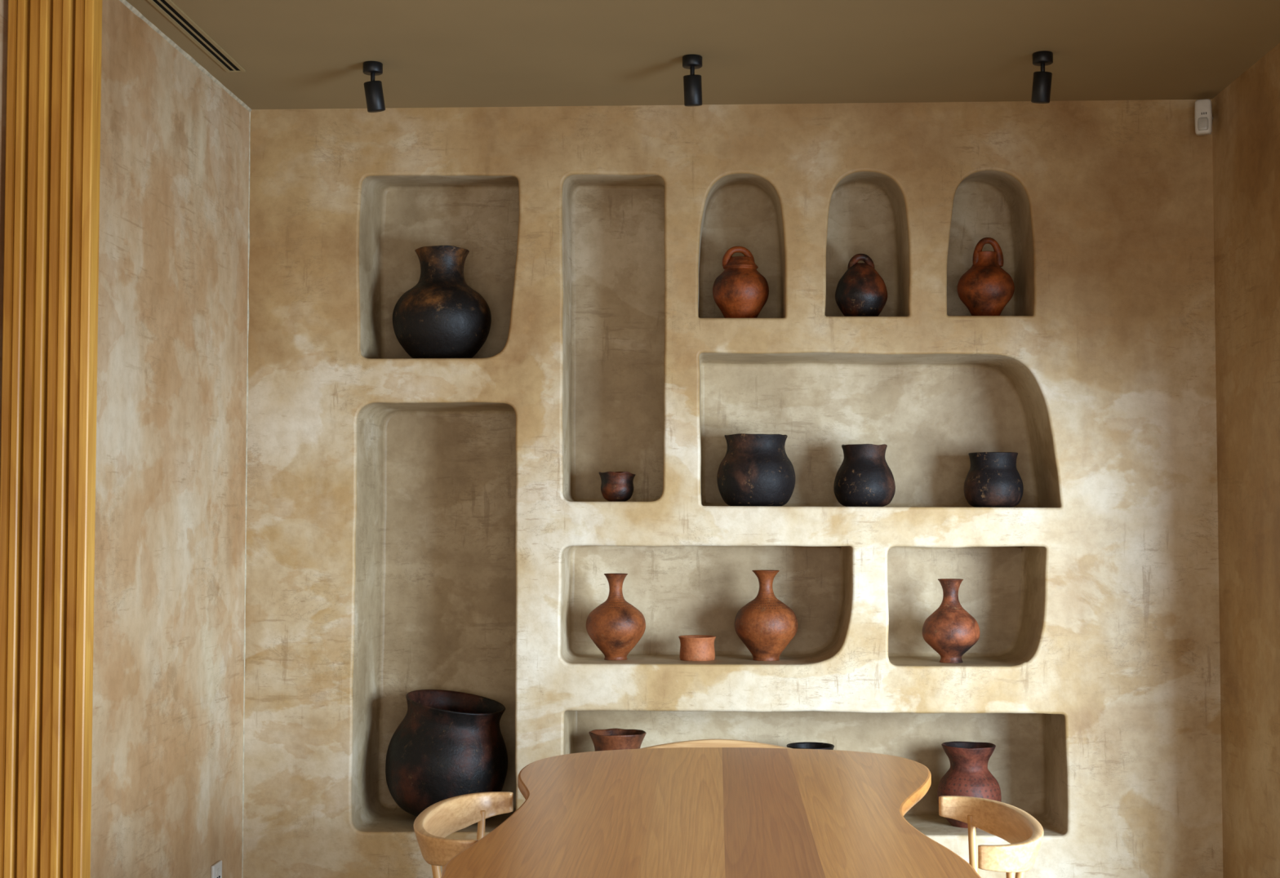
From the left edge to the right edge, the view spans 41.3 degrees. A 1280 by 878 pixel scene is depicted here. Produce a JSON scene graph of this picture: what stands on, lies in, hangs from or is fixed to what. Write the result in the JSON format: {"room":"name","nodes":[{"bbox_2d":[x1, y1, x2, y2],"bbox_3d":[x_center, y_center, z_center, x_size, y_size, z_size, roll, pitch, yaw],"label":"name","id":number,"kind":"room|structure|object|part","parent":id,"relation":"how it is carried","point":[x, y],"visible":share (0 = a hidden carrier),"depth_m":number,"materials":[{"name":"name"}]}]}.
{"room":"dining room","nodes":[
{"label":"dining room","id":0,"kind":"room"},
{"bbox_2d":[0,0,249,877],"bbox_3d":[-1.412,0.130,1.661,0.120,2.583,7.000,0,-2,3],"label":"wall","id":1,"kind":"structure","parent":0,"point":[167,761],"depth_m":4.41,"materials":[{"name":"paint"}]},
{"bbox_2d":[119,0,251,111],"bbox_3d":[-1.263,-1.073,3.609,0.009,0.011,3.200,0,-2,3],"label":"trim","id":2,"kind":"structure","parent":1,"relation":"attached to","point":[125,2],"depth_m":4.55,"materials":[{"name":"paint"}]},
{"bbox_2d":[210,860,222,877],"bbox_3d":[-1.202,1.247,4.830,0.012,0.082,0.082,0,-2,3],"label":"wall socket","id":3,"kind":"object","parent":1,"relation":"attached to","point":[216,869],"visible":1,"depth_m":4.82,"materials":[{"name":"white plastic"}]},
{"bbox_2d":[241,111,250,877],"bbox_3d":[-1.194,0.280,5.149,0.005,2.583,0.005,0,-2,3],"label":"trim","id":4,"kind":"structure","parent":1,"relation":"attached to","point":[250,112],"depth_m":5.15,"materials":[{"name":"paint"}]},
{"bbox_2d":[125,0,1279,109],"bbox_3d":[0.100,-1.213,1.651,3.307,0.100,7.000,0,-2,3],"label":"ceiling","id":5,"kind":"structure","parent":0,"point":[293,54],"depth_m":4.50,"materials":[{"name":"beige paint"}]},
{"bbox_2d":[147,0,245,72],"bbox_3d":[-1.185,-1.083,3.448,0.052,0.005,2.600,0,-2,3],"label":"ceiling vent","id":6,"kind":"object","parent":5,"relation":"in","point":[168,8],"visible":1,"depth_m":4.38,"materials":[{"name":"metal"}]},
{"bbox_2d":[363,61,385,112],"bbox_3d":[-0.731,-0.966,4.670,0.060,0.135,0.062,0,-2,3],"label":"ceiling spotlight","id":7,"kind":"object","parent":5,"relation":"attached to","point":[373,89],"visible":1,"depth_m":4.65,"materials":[{"name":"black metal"}]},
{"bbox_3d":[-0.734,-0.993,4.668,0.012,0.027,0.012,0,-2,3],"label":"stem","id":8,"kind":"part","parent":7,"relation":"part of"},
{"bbox_2d":[682,53,702,106],"bbox_3d":[0.142,-0.969,4.603,0.054,0.134,0.062,0,-2,3],"label":"ceiling spotlight","id":9,"kind":"object","parent":5,"relation":"attached to","point":[692,85],"visible":1,"depth_m":4.58,"materials":[{"name":"black metal"}]},
{"bbox_3d":[0.142,-0.996,4.600,0.012,0.027,0.012,0,-2,3],"label":"stem","id":10,"kind":"part","parent":9,"relation":"part of","materials":[{"name":"black metal"}]},
{"bbox_2d":[1031,50,1053,103],"bbox_3d":[1.081,-0.970,4.570,0.057,0.135,0.062,0,-2,3],"label":"ceiling spotlight","id":11,"kind":"object","parent":5,"relation":"attached to","point":[1042,81],"visible":1,"depth_m":4.55,"materials":[{"name":"black metal"}]},
{"bbox_3d":[1.083,-0.997,4.567,0.012,0.027,0.012,0,-2,3],"label":"stem","id":12,"kind":"part","parent":11,"relation":"part of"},
{"bbox_2d":[243,99,1222,877],"bbox_3d":[0.266,0.286,5.296,2.907,2.583,0.420,0,-2,3],"label":"wall","id":13,"kind":"structure","parent":0,"point":[413,524],"depth_m":5.14,"materials":[{"name":"paint"}]},
{"bbox_2d":[392,245,491,358],"bbox_3d":[-0.621,-0.417,5.331,0.308,0.358,0.308,0,-2,3],"label":"jar","id":14,"kind":"object","parent":13,"relation":"on","point":[440,317],"visible":0.96,"depth_m":5.23,"materials":[{"name":"ceramic"}]},
{"bbox_2d":[385,689,507,817],"bbox_3d":[-0.603,0.989,5.298,0.380,0.396,0.378,0,-2,3],"label":"storage jar","id":15,"kind":"object","parent":13,"relation":"on","point":[447,744],"visible":0.86,"depth_m":5.16,"materials":[{"name":"brown ceramic"}]},
{"bbox_2d":[586,573,645,660],"bbox_3d":[-0.074,0.548,5.250,0.185,0.264,0.185,0,-2,3],"label":"vase","id":16,"kind":"object","parent":13,"relation":"on","point":[615,626],"visible":1,"depth_m":5.19,"materials":[{"name":"ceramic"}]},
{"bbox_2d":[598,471,635,502],"bbox_3d":[-0.070,0.147,5.258,0.115,0.094,0.115,0,-2,3],"label":"clay cup","id":17,"kind":"object","parent":13,"relation":"on","point":[616,486],"visible":1,"depth_m":5.21,"materials":[{"name":"ceramic"}]},
{"bbox_2d":[588,728,646,751],"bbox_3d":[-0.070,1.043,5.239,0.207,0.282,0.206,0,-2,3],"label":"bowl","id":18,"kind":"object","parent":13,"relation":"on","point":[608,740],"visible":0.26,"depth_m":5.19,"materials":[{"name":"brown ceramic"}]},
{"bbox_2d":[678,635,715,661],"bbox_3d":[0.176,0.644,5.234,0.116,0.071,0.116,0,-2,3],"label":"clay bowl","id":19,"kind":"object","parent":13,"relation":"on","point":[692,647],"visible":1,"depth_m":5.19,"materials":[{"name":"ceramic"}]},
{"bbox_2d":[712,246,768,318],"bbox_3d":[0.312,-0.479,5.267,0.174,0.240,0.173,1,-3,-30],"label":"jug","id":20,"kind":"object","parent":13,"relation":"on","point":[740,291],"visible":0.96,"depth_m":5.21,"materials":[{"name":"ceramic"}]},
{"bbox_3d":[0.305,-0.566,5.271,0.102,0.066,0.027,0,-2,-9],"label":"handle","id":21,"kind":"part","parent":20,"relation":"part of","materials":[{"name":"ceramic"}]},
{"bbox_2d":[716,433,795,506],"bbox_3d":[0.360,0.099,5.261,0.242,0.227,0.243,0,-2,3],"label":"cooking pot","id":22,"kind":"object","parent":13,"relation":"on","point":[755,469],"visible":0.96,"depth_m":5.17,"materials":[{"name":"black ceramic"}]},
{"bbox_2d":[734,569,797,661],"bbox_3d":[0.388,0.542,5.229,0.195,0.275,0.195,0,-2,3],"label":"vase","id":23,"kind":"object","parent":13,"relation":"on","point":[766,625],"visible":1,"depth_m":5.17,"materials":[{"name":"ceramic"}]},
{"bbox_2d":[786,742,834,750],"bbox_3d":[0.523,1.062,5.211,0.198,0.242,0.198,0,-2,3],"label":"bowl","id":24,"kind":"object","parent":13,"relation":"on","point":[805,745],"visible":0.16,"depth_m":5.27,"materials":[{"name":"black ceramic"}]},
{"bbox_2d":[835,253,887,316],"bbox_3d":[0.683,-0.468,5.250,0.161,0.211,0.162,0,-2,3],"label":"jug","id":25,"kind":"object","parent":13,"relation":"on","point":[861,291],"visible":0.89,"depth_m":5.20,"materials":[{"name":"ceramic"}]},
{"bbox_3d":[0.683,-0.546,5.253,0.084,0.056,0.029,0,-2,-3],"label":"handle","id":26,"kind":"part","parent":25,"relation":"part of","materials":[{"name":"ceramic"}]},
{"bbox_2d":[833,444,895,506],"bbox_3d":[0.693,0.114,5.244,0.189,0.196,0.189,0,-2,3],"label":"cooking pot","id":27,"kind":"object","parent":13,"relation":"on","point":[864,478],"visible":0.97,"depth_m":5.18,"materials":[{"name":"black ceramic"}]},
{"bbox_2d":[922,578,979,663],"bbox_3d":[0.949,0.554,5.184,0.174,0.252,0.173,0,-2,3],"label":"vase","id":28,"kind":"object","parent":13,"relation":"on","point":[950,631],"visible":1,"depth_m":5.13,"materials":[{"name":"ceramic"}]},
{"bbox_2d":[937,742,1001,828],"bbox_3d":[1.005,1.058,5.190,0.192,0.248,0.192,0,-2,3],"label":"vase","id":29,"kind":"object","parent":13,"relation":"on","point":[968,775],"visible":0.77,"depth_m":5.14,"materials":[{"name":"red ceramic"}]},
{"bbox_2d":[956,237,1014,315],"bbox_3d":[1.065,-0.492,5.234,0.173,0.259,0.174,0,-2,-5],"label":"jug","id":30,"kind":"object","parent":13,"relation":"on","point":[985,288],"visible":0.95,"depth_m":5.18,"materials":[{"name":"ceramic"}]},
{"bbox_3d":[1.073,-0.577,5.237,0.101,0.090,0.026,1,-3,-15],"label":"handle","id":31,"kind":"part","parent":30,"relation":"part of","materials":[{"name":"ceramic"}]},
{"bbox_2d":[964,452,1023,507],"bbox_3d":[1.087,0.127,5.226,0.180,0.168,0.180,0,-2,3],"label":"cooking pot","id":32,"kind":"object","parent":13,"relation":"on","point":[993,479],"visible":1,"depth_m":5.16,"materials":[{"name":"black ceramic"}]},
{"bbox_2d":[1194,98,1213,135],"bbox_3d":[1.670,-0.946,5.029,0.049,0.101,0.106,-1,-3,23],"label":"sensor","id":33,"kind":"object","parent":13,"relation":"attached to","point":[1203,117],"visible":1,"depth_m":4.98,"materials":[{"name":"white plastic"}]},
{"bbox_2d":[1212,42,1279,877],"bbox_3d":[1.612,0.124,1.526,0.120,2.583,7.000,0,-2,3],"label":"wall","id":34,"kind":"structure","parent":0,"point":[1246,113],"depth_m":4.73,"materials":[{"name":"paint"}]},
{"bbox_3d":[0.100,1.467,1.536,3.307,0.100,7.000,0,-2,3],"label":"floor","id":35,"kind":"structure","parent":0,"visible":0},
{"bbox_2d":[0,0,102,877],"bbox_3d":[-1.180,0.205,3.367,0.188,2.579,0.057,0,-2,3],"label":"slatted screen","id":36,"kind":"object","parent":35,"relation":"on","point":[51,277],"visible":1,"depth_m":3.36,"materials":[{"name":"brown wood"}]},
{"bbox_2d":[413,791,513,877],"bbox_3d":[-0.190,1.123,3.377,0.504,0.746,0.552,0,-2,3],"label":"dining chair","id":37,"kind":"object","parent":35,"relation":"on","point":[442,819],"visible":0.87,"depth_m":3.51,"materials":[{"name":"brown wood"}]},
{"bbox_3d":[-0.354,1.150,3.616,0.048,0.713,0.026,0,-2,3],"label":"leg","id":38,"kind":"part","parent":37,"relation":"part of","materials":[{"name":"brown wood"}]},
{"bbox_2d":[440,747,981,877],"bbox_3d":[0.141,1.094,2.746,0.962,0.751,3.160,0,-2,3],"label":"dining table","id":39,"kind":"object","parent":35,"relation":"on","point":[673,812],"visible":1,"depth_m":3.34,"materials":[{"name":"brown wood"}]},
{"bbox_2d":[639,739,789,749],"bbox_3d":[0.198,1.161,4.262,0.552,0.746,0.504,0,-2,3],"label":"dining chair","id":40,"kind":"object","parent":35,"relation":"on","point":[701,743],"visible":0.06,"depth_m":4.50,"materials":[{"name":"brown wood"}]},
{"bbox_2d":[938,795,1044,877],"bbox_3d":[0.528,1.121,3.335,0.504,0.746,0.552,0,-2,3],"label":"dining chair","id":41,"kind":"object","parent":35,"relation":"on","point":[1012,824],"visible":1,"depth_m":3.43,"materials":[{"name":"brown wood"}]},
{"bbox_3d":[0.714,1.148,3.559,0.048,0.713,0.026,0,-2,3],"label":"leg","id":42,"kind":"part","parent":41,"relation":"part of","materials":[{"name":"brown wood"}]},
{"bbox_3d":[0.693,1.128,3.094,0.048,0.713,0.026,0,-2,3],"label":"leg","id":43,"kind":"part","parent":41,"relation":"part of","materials":[{"name":"brown wood"}]}
]}

